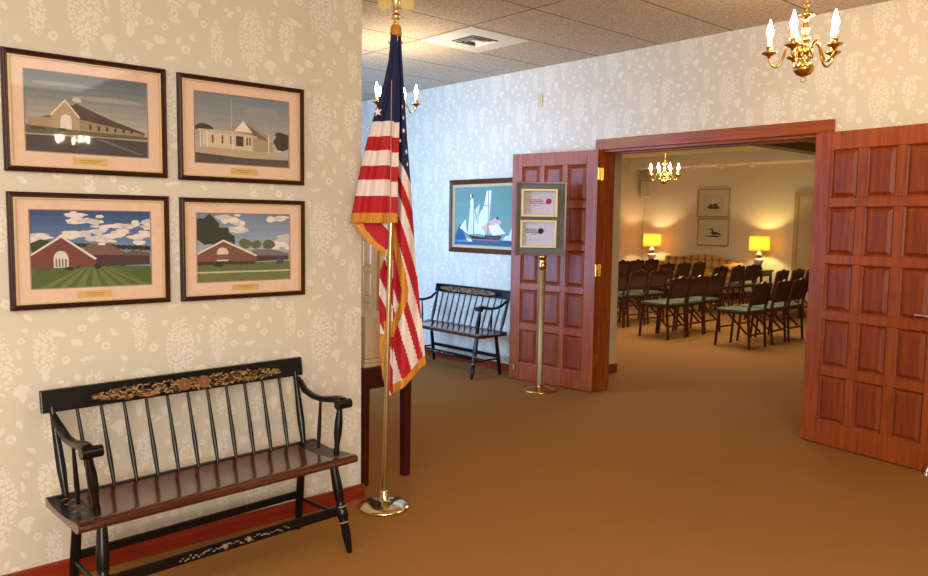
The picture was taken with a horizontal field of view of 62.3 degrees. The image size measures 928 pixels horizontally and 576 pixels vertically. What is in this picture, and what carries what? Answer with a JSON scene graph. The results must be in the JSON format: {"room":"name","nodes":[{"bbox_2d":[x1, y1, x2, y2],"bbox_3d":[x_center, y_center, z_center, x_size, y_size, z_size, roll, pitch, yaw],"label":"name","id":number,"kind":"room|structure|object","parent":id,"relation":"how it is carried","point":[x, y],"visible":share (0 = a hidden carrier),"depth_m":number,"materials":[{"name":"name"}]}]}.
{"room":"funeral home lobby","nodes":[
{"label":"funeral home lobby","id":0,"kind":"room"},
{"bbox_2d":[0,0,361,575],"bbox_3d":[-2.323,-0.214,2.396,4.700,2.845,0.120,-4,7,-41],"label":"wall","id":1,"kind":"structure","parent":0,"point":[313,46],"depth_m":3.33,"materials":[{"name":"paper"}]},
{"bbox_2d":[0,46,167,177],"bbox_3d":[-1.468,-0.671,3.011,0.597,0.447,0.025,-4,7,-41],"label":"framed photograph","id":2,"kind":"object","parent":1,"relation":"attached to","point":[61,113],"visible":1,"depth_m":3.00,"materials":[{"name":"brown wood"}]},
{"bbox_2d":[24,69,147,157],"bbox_3d":[-1.475,-0.677,3.018,0.447,0.300,0.004,-4,7,-41],"label":"print","id":3,"kind":"object","parent":2,"relation":"attached to","point":[69,113],"depth_m":3.01},
{"bbox_2d":[5,191,170,310],"bbox_3d":[-1.473,-0.150,3.058,0.597,0.447,0.025,-4,7,-41],"label":"framed photograph","id":4,"kind":"object","parent":1,"relation":"attached to","point":[66,250],"visible":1,"depth_m":3.04,"materials":[{"name":"paper"}]},
{"bbox_2d":[29,210,150,288],"bbox_3d":[-1.480,-0.157,3.064,0.447,0.300,0.006,-4,7,-41],"label":"print","id":5,"kind":"object","parent":4,"relation":"attached to","point":[69,249],"depth_m":3.06},
{"bbox_2d":[2,482,364,575],"bbox_3d":[-2.340,1.165,2.518,4.726,0.076,0.152,-4,7,-41],"label":"baseboard","id":6,"kind":"structure","parent":1,"relation":"attached to","point":[237,523],"depth_m":3.44,"materials":[{"name":"red wood"}]},
{"bbox_2d":[176,72,303,184],"bbox_3d":[-0.983,-0.697,3.438,0.597,0.447,0.025,-4,7,-41],"label":"framed photograph","id":7,"kind":"object","parent":1,"relation":"attached to","point":[229,130],"visible":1,"depth_m":3.43,"materials":[{"name":"brown wood"}]},
{"bbox_2d":[194,91,288,167],"bbox_3d":[-0.990,-0.704,3.445,0.447,0.300,0.003,-4,7,-41],"label":"print","id":8,"kind":"object","parent":7,"relation":"attached to","point":[233,129],"depth_m":3.43},
{"bbox_2d":[179,197,304,301],"bbox_3d":[-0.989,-0.178,3.485,0.597,0.447,0.025,-4,7,-41],"label":"framed photograph","id":9,"kind":"object","parent":1,"relation":"attached to","point":[230,248],"visible":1,"depth_m":3.47,"materials":[{"name":"paper"}]},
{"bbox_2d":[197,213,289,281],"bbox_3d":[-0.996,-0.185,3.491,0.447,0.300,0.005,-4,7,-41],"label":"print","id":10,"kind":"object","parent":9,"relation":"attached to","point":[232,247],"depth_m":3.49},
{"bbox_2d":[80,290,927,575],"bbox_3d":[3.039,1.025,6.014,17.000,0.100,17.200,-4,7,-41],"label":"floor","id":11,"kind":"structure","parent":0,"point":[693,459],"depth_m":4.27,"materials":[{"name":"carpet"}]},
{"bbox_2d":[39,357,357,575],"bbox_3d":[-1.022,0.770,3.125,1.160,0.799,0.483,-4,7,-44],"label":"bench","id":12,"kind":"object","parent":11,"relation":"on","point":[96,507],"visible":1,"depth_m":3.08,"materials":[{"name":"brown wood"}]},
{"bbox_2d":[358,0,413,516],"bbox_3d":[-0.388,-0.160,3.783,0.264,2.550,0.264,-4,7,-41],"label":"flag stand","id":13,"kind":"object","parent":11,"relation":"on","point":[384,505],"visible":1,"depth_m":3.81,"materials":[{"name":"gold metal"}]},
{"bbox_2d":[350,24,425,395],"bbox_3d":[-0.362,-0.337,3.764,0.379,1.866,0.115,-1,5,-18],"label":"flag","id":14,"kind":"object","parent":13,"relation":"hanging from","point":[383,196],"visible":0.94,"depth_m":3.77,"materials":[{"name":"red fabric"}]},
{"bbox_2d":[361,366,410,485],"bbox_3d":[-0.715,0.717,4.582,0.354,0.655,0.900,-4,7,-41],"label":"console table","id":15,"kind":"object","parent":11,"relation":"on","point":[371,377],"visible":0.29,"depth_m":4.19,"materials":[{"name":"red wood"}]},
{"bbox_2d":[361,309,380,367],"bbox_3d":[-0.575,0.274,4.369,0.280,0.270,0.440,-4,7,-41],"label":"box","id":16,"kind":"object","parent":15,"relation":"on","point":[370,321],"visible":0.27,"depth_m":4.18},
{"bbox_2d":[419,283,509,379],"bbox_3d":[-0.092,0.397,7.557,0.483,0.799,1.160,-4,7,-41],"label":"bench","id":17,"kind":"object","parent":11,"relation":"on","point":[476,332],"visible":0.9,"depth_m":7.45,"materials":[{"name":"black paint"}]},
{"bbox_2d":[515,181,566,393],"bbox_3d":[0.647,-0.006,6.565,0.355,1.790,0.324,-3,6,-34],"label":"sign stand","id":18,"kind":"object","parent":11,"relation":"on","point":[541,207],"visible":1,"depth_m":6.51,"materials":[{"name":"gold metal"}]},
{"bbox_2d":[617,271,628,327],"bbox_3d":[1.958,0.149,10.695,0.402,0.803,0.519,-4,7,-41],"label":"folding chair","id":19,"kind":"object","parent":11,"relation":"on","point":[622,277],"visible":0.3,"depth_m":10.61,"materials":[{"name":"wood"}]},
{"bbox_2d":[618,260,629,289],"bbox_3d":[2.692,-0.128,13.989,0.402,0.803,0.519,-3,6,-39],"label":"folding chair","id":20,"kind":"object","parent":11,"relation":"on","point":[623,265],"visible":0.14,"depth_m":13.82,"materials":[{"name":"wood"}]},
{"bbox_2d":[617,270,649,326],"bbox_3d":[2.323,0.126,11.015,0.402,0.803,0.519,-3,6,-39],"label":"folding chair","id":21,"kind":"object","parent":11,"relation":"on","point":[638,280],"visible":0.76,"depth_m":10.85,"materials":[{"name":"wood"}]},
{"bbox_2d":[627,259,644,302],"bbox_3d":[3.025,-0.151,14.309,0.402,0.803,0.519,-4,7,-41],"label":"folding chair","id":22,"kind":"object","parent":11,"relation":"on","point":[635,265],"visible":0.27,"depth_m":14.08,"materials":[{"name":"wood"}]},
{"bbox_2d":[624,258,658,299],"bbox_3d":[3.376,-0.174,14.637,0.402,0.803,0.519,-4,7,-41],"label":"folding chair","id":23,"kind":"object","parent":11,"relation":"on","point":[650,265],"visible":0.21,"depth_m":14.44,"materials":[{"name":"wood"}]},
{"bbox_2d":[624,269,668,323],"bbox_3d":[2.685,0.102,11.360,0.402,0.803,0.519,-3,6,-39],"label":"folding chair","id":24,"kind":"object","parent":11,"relation":"on","point":[657,279],"visible":0.84,"depth_m":11.20,"materials":[{"name":"wood"}]},
{"bbox_2d":[636,262,675,308],"bbox_3d":[3.298,-0.052,13.226,0.402,0.803,0.519,-3,6,-40],"label":"folding chair","id":25,"kind":"object","parent":11,"relation":"on","point":[670,267],"visible":0.34,"depth_m":13.10,"materials":[{"name":"wood"}]},
{"bbox_2d":[638,276,691,339],"bbox_3d":[2.574,0.232,9.845,0.402,0.803,0.519,-3,6,-39],"label":"folding chair","id":26,"kind":"object","parent":11,"relation":"on","point":[679,287],"visible":1,"depth_m":9.73,"materials":[{"name":"wood"}]},
{"bbox_2d":[653,262,690,299],"bbox_3d":[3.664,-0.075,13.548,0.402,0.803,0.519,-4,7,-43],"label":"folding chair","id":27,"kind":"object","parent":11,"relation":"on","point":[683,269],"visible":0.28,"depth_m":13.38,"materials":[{"name":"wood"}]},
{"bbox_2d":[658,275,709,336],"bbox_3d":[2.895,0.210,10.146,0.402,0.803,0.519,-4,7,-42],"label":"folding chair","id":28,"kind":"object","parent":11,"relation":"on","point":[698,287],"visible":0.84,"depth_m":10.02,"materials":[{"name":"wood"}]},
{"bbox_2d":[644,254,743,298],"bbox_3d":[4.642,-0.253,15.523,0.802,0.840,1.840,-4,7,-41],"label":"sofa","id":29,"kind":"object","parent":11,"relation":"on","point":[712,261],"visible":0.21,"depth_m":15.46,"materials":[{"name":"yellow fabric"}]},
{"bbox_2d":[664,255,680,269],"bbox_3d":[4.346,-0.532,16.023,0.167,0.298,0.360,-4,7,-41],"label":"throw pillow","id":30,"kind":"object","parent":29,"relation":"on","point":[671,259],"visible":0.61,"depth_m":15.95,"materials":[{"name":"fabric"}]},
{"bbox_2d":[690,261,705,305],"bbox_3d":[4.036,-0.099,13.880,0.402,0.803,0.519,-4,7,-44],"label":"folding chair","id":31,"kind":"object","parent":11,"relation":"on","point":[698,269],"visible":0.29,"depth_m":13.67,"materials":[{"name":"wood"}]},
{"bbox_2d":[675,273,725,333],"bbox_3d":[3.214,0.188,10.455,0.402,0.803,0.519,-3,7,-41],"label":"folding chair","id":32,"kind":"object","parent":11,"relation":"on","point":[716,282],"visible":0.73,"depth_m":10.32,"materials":[{"name":"wood"}]},
{"bbox_2d":[688,265,728,315],"bbox_3d":[3.954,0.021,12.484,0.402,0.803,0.519,-3,7,-40],"label":"folding chair","id":33,"kind":"object","parent":11,"relation":"on","point":[721,270],"visible":0.44,"depth_m":12.32,"materials":[{"name":"wood"}]},
{"bbox_2d":[705,265,744,309],"bbox_3d":[4.338,0.000,12.792,0.402,0.803,0.519,-4,7,-43],"label":"folding chair","id":34,"kind":"object","parent":11,"relation":"on","point":[737,272],"visible":0.64,"depth_m":12.63,"materials":[{"name":"wood"}]},
{"bbox_2d":[720,264,759,306],"bbox_3d":[4.715,-0.025,13.137,0.402,0.803,0.519,-3,6,-39],"label":"folding chair","id":35,"kind":"object","parent":11,"relation":"on","point":[751,271],"visible":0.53,"depth_m":12.97,"materials":[{"name":"wood"}]},
{"bbox_2d":[714,281,772,349],"bbox_3d":[3.338,0.300,9.186,0.402,0.803,0.518,-3,7,-41],"label":"folding chair","id":36,"kind":"object","parent":11,"relation":"on","point":[761,292],"visible":1,"depth_m":9.07,"materials":[{"name":"brown wood"}]},
{"bbox_2d":[742,269,773,300],"bbox_3d":[5.601,-0.049,14.692,0.460,0.605,0.430,-4,7,-41],"label":"end table","id":37,"kind":"object","parent":11,"relation":"on","point":[764,272],"visible":0.42,"depth_m":14.53,"materials":[{"name":"red wood"}]},
{"bbox_2d":[749,236,769,269],"bbox_3d":[5.625,-0.680,14.650,0.370,0.660,0.370,-4,7,-41],"label":"table lamp","id":38,"kind":"object","parent":37,"relation":"on","point":[756,243],"visible":0.91,"depth_m":14.52,"materials":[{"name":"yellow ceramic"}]},
{"bbox_2d":[736,279,792,345],"bbox_3d":[3.735,0.274,9.552,0.402,0.803,0.519,-4,7,-43],"label":"folding chair","id":39,"kind":"object","parent":11,"relation":"on","point":[782,290],"visible":0.8,"depth_m":9.43,"materials":[{"name":"wood"}]},
{"bbox_2d":[743,269,789,322],"bbox_3d":[4.617,0.098,11.718,0.402,0.803,0.518,-4,7,-44],"label":"folding chair","id":40,"kind":"object","parent":11,"relation":"on","point":[783,274],"visible":0.46,"depth_m":11.51,"materials":[{"name":"wood"}]},
{"bbox_2d":[754,278,808,341],"bbox_3d":[4.082,0.252,9.865,0.402,0.803,0.519,-4,7,-41],"label":"folding chair","id":41,"kind":"object","parent":11,"relation":"on","point":[799,288],"visible":0.79,"depth_m":9.72,"materials":[{"name":"wood"}]},
{"bbox_2d":[760,268,804,319],"bbox_3d":[4.996,0.074,12.047,0.402,0.803,0.519,-4,7,-43],"label":"folding chair","id":42,"kind":"object","parent":11,"relation":"on","point":[797,274],"visible":0.3,"depth_m":11.85,"materials":[{"name":"wood"}]},
{"bbox_2d":[775,269,808,317],"bbox_3d":[5.366,0.050,12.384,0.402,0.803,0.519,-4,7,-43],"label":"folding chair","id":43,"kind":"object","parent":11,"relation":"on","point":[807,270],"visible":0.07,"depth_m":12.13,"materials":[{"name":"wood"}]},
{"bbox_3d":[3.974,-0.232,16.528,0.460,0.605,0.430,-4,7,-41],"label":"end table","id":44,"kind":"object","parent":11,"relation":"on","visible":0},
{"bbox_2d":[643,233,660,259],"bbox_3d":[4.024,-0.860,16.456,0.370,0.660,0.370,-4,7,-41],"label":"table lamp","id":45,"kind":"object","parent":44,"relation":"on","point":[650,239],"visible":0.87,"depth_m":16.31,"materials":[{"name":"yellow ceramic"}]},
{"bbox_2d":[609,154,621,363],"bbox_3d":[1.100,-0.631,7.734,0.120,2.845,1.060,-4,7,-41],"label":"wall partition","id":46,"kind":"structure","parent":0,"point":[618,158],"depth_m":7.37,"materials":[{"name":"paint"}]},
{"bbox_2d":[609,363,616,373],"bbox_3d":[1.080,0.741,7.853,0.152,0.090,1.090,-4,7,-41],"label":"baseboard","id":47,"kind":"structure","parent":46,"relation":"attached to","point":[612,367],"depth_m":7.45,"materials":[{"name":"brown wood"}]},
{"bbox_2d":[362,0,891,100],"bbox_3d":[-0.130,-1.627,2.001,7.800,0.100,15.800,-4,7,-41],"label":"ceiling","id":48,"kind":"structure","parent":0,"point":[557,31],"depth_m":5.49,"materials":[{"name":"tile"}]},
{"bbox_2d":[372,41,419,112],"bbox_3d":[-0.526,-1.623,6.059,0.370,0.623,0.385,1,5,2],"label":"chandelier","id":49,"kind":"object","parent":48,"relation":"hanging from","point":[415,103],"visible":0.16,"depth_m":6.05,"materials":[{"name":"gold metal"}]},
{"bbox_2d":[421,26,528,52],"bbox_3d":[0.084,-1.908,5.935,0.596,0.017,0.596,-4,7,-41],"label":"ceiling vent","id":50,"kind":"object","parent":48,"relation":"in","point":[473,39],"visible":1,"depth_m":5.90,"materials":[{"name":"white metal"}]},
{"bbox_2d":[761,0,842,81],"bbox_3d":[1.749,-1.393,3.965,0.388,0.653,0.403,3,5,24],"label":"chandelier","id":51,"kind":"object","parent":48,"relation":"hanging from","point":[801,52],"visible":1,"depth_m":3.94,"materials":[{"name":"gold metal"}]},
{"bbox_2d":[619,158,644,260],"bbox_3d":[0.596,-1.198,14.160,9.200,2.845,0.120,-4,7,-41],"label":"wall","id":52,"kind":"structure","parent":0,"point":[631,203],"depth_m":16.74,"materials":[{"name":"beige paint"}]},
{"bbox_2d":[362,0,927,363],"bbox_3d":[2.863,-0.343,4.716,0.150,2.845,15.700,-4,7,-41],"label":"wall","id":53,"kind":"structure","parent":0,"point":[473,129],"depth_m":6.23,"materials":[{"name":"paper"}]},
{"bbox_2d":[379,252,384,281],"bbox_3d":[-1.280,-0.451,9.281,0.024,2.150,1.100,-4,7,-41],"label":"door frame","id":54,"kind":"structure","parent":53,"relation":"attached to","point":[381,256],"depth_m":8.92,"materials":[{"name":"brown wood"}]},
{"bbox_2d":[361,235,378,310],"bbox_3d":[-1.292,-0.408,9.271,0.045,2.050,0.885,-4,7,-41],"label":"door","id":55,"kind":"structure","parent":54,"relation":"attached to","point":[369,254],"depth_m":9.06,"materials":[{"name":"brown wood"}]},
{"bbox_2d":[425,351,508,371],"bbox_3d":[3.442,1.115,4.035,0.016,0.076,13.700,-4,7,-41],"label":"baseboard","id":56,"kind":"structure","parent":53,"relation":"attached to","point":[489,364],"depth_m":7.70,"materials":[{"name":"brown wood"}]},
{"bbox_2d":[449,177,512,254],"bbox_3d":[0.185,-0.710,7.598,0.025,0.735,1.010,-4,7,-41],"label":"framed painting","id":57,"kind":"object","parent":53,"relation":"attached to","point":[480,210],"visible":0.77,"depth_m":7.63},
{"bbox_2d":[455,186,511,246],"bbox_3d":[0.193,-0.710,7.606,0.003,0.575,0.850,-4,7,-41],"label":"print","id":58,"kind":"object","parent":57,"relation":"attached to","point":[483,214],"depth_m":7.60},
{"bbox_2d":[537,94,542,106],"bbox_3d":[0.691,-1.701,6.964,0.008,0.115,0.062,-4,7,-41],"label":"wall plate","id":59,"kind":"object","parent":53,"relation":"attached to","point":[540,96],"visible":1,"depth_m":6.96,"materials":[{"name":"beige plastic"}]},
{"bbox_2d":[594,119,835,390],"bbox_3d":[1.815,-0.112,5.901,0.178,2.150,1.970,-4,7,-41],"label":"door frame","id":60,"kind":"structure","parent":53,"relation":"attached to","point":[806,131],"depth_m":6.25,"materials":[{"name":"brown wood"}]},
{"bbox_2d":[509,150,603,391],"bbox_3d":[0.790,-0.161,6.778,0.909,2.050,0.068,5,6,40],"label":"door","id":61,"kind":"structure","parent":60,"relation":"attached to","point":[570,359],"depth_m":6.70,"materials":[{"name":"red wood"}]},
{"bbox_2d":[800,123,927,475],"bbox_3d":[2.562,0.042,4.789,0.156,2.058,0.885,-2,6,-33],"label":"door","id":62,"kind":"structure","parent":60,"relation":"attached to","point":[865,379],"depth_m":4.80,"materials":[{"name":"red wood"}]},
{"bbox_2d":[622,141,815,157],"bbox_3d":[4.711,-2.217,9.451,9.100,0.120,12.400,-4,7,-41],"label":"ceiling","id":63,"kind":"structure","parent":0,"point":[737,148],"depth_m":14.79,"materials":[{"name":"beige tile"}]},
{"bbox_2d":[648,151,680,185],"bbox_3d":[2.846,-1.877,10.874,0.454,0.858,0.454,2,5,16],"label":"chandelier","id":64,"kind":"object","parent":63,"relation":"hanging from","point":[664,174],"visible":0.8,"depth_m":10.86,"materials":[{"name":"gold metal"}]},
{"bbox_2d":[750,142,815,154],"bbox_3d":[3.167,-2.225,10.788,8.200,0.140,0.260,-4,7,-41],"label":"ceiling beam","id":65,"kind":"structure","parent":63,"relation":"attached to","point":[798,147],"depth_m":12.71,"materials":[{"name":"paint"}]},
{"bbox_2d":[642,162,814,292],"bbox_3d":[8.053,-0.951,12.541,0.120,2.845,12.400,-4,7,-41],"label":"wall","id":66,"kind":"structure","parent":0,"point":[762,198],"depth_m":15.34,"materials":[{"name":"beige paint"}]},
{"bbox_2d":[640,182,650,197],"bbox_3d":[3.968,-2.147,16.756,0.220,0.340,0.169,2,5,10],"label":"wall speaker","id":67,"kind":"object","parent":66,"relation":"attached to","point":[645,192],"visible":1,"depth_m":16.68,"materials":[{"name":"fabric"}]},
{"bbox_2d":[642,183,649,195],"bbox_3d":[3.953,-2.140,16.679,0.180,0.290,0.010,2,5,10],"label":"speaker grille","id":68,"kind":"object","parent":67,"relation":"attached to","point":[645,186],"depth_m":16.68,"materials":[{"name":"fabric"}]},
{"bbox_2d":[696,218,729,246],"bbox_3d":[5.105,-1.146,15.765,0.025,0.565,0.720,-4,7,-41],"label":"framed bird print","id":69,"kind":"object","parent":66,"relation":"attached to","point":[710,231],"visible":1,"depth_m":15.77,"materials":[{"name":"beige paper"}]},
{"bbox_2d":[697,188,730,216],"bbox_3d":[5.104,-1.740,15.724,0.025,0.575,0.740,-4,7,-41],"label":"framed bird print","id":70,"kind":"object","parent":66,"relation":"attached to","point":[710,202],"visible":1,"depth_m":15.72,"materials":[{"name":"beige paper"}]},
{"bbox_2d":[653,288,784,301],"bbox_3d":[7.982,0.419,12.615,0.016,0.100,12.200,-4,7,-41],"label":"baseboard","id":71,"kind":"structure","parent":66,"relation":"attached to","point":[653,288],"depth_m":15.45,"materials":[{"name":"brown wood"}]},
{"bbox_2d":[629,149,814,169],"bbox_3d":[7.816,-2.243,12.202,0.560,0.220,12.200,-4,7,-41],"label":"trim","id":72,"kind":"structure","parent":66,"relation":"attached to","point":[760,157],"depth_m":14.96,"materials":[{"name":"paint"}]},
{"bbox_2d":[791,191,812,303],"bbox_3d":[6.573,-0.728,14.119,0.032,2.085,1.090,-4,7,-41],"label":"door","id":73,"kind":"structure","parent":66,"relation":"in","point":[803,204],"depth_m":14.37,"materials":[{"name":"beige paint"}]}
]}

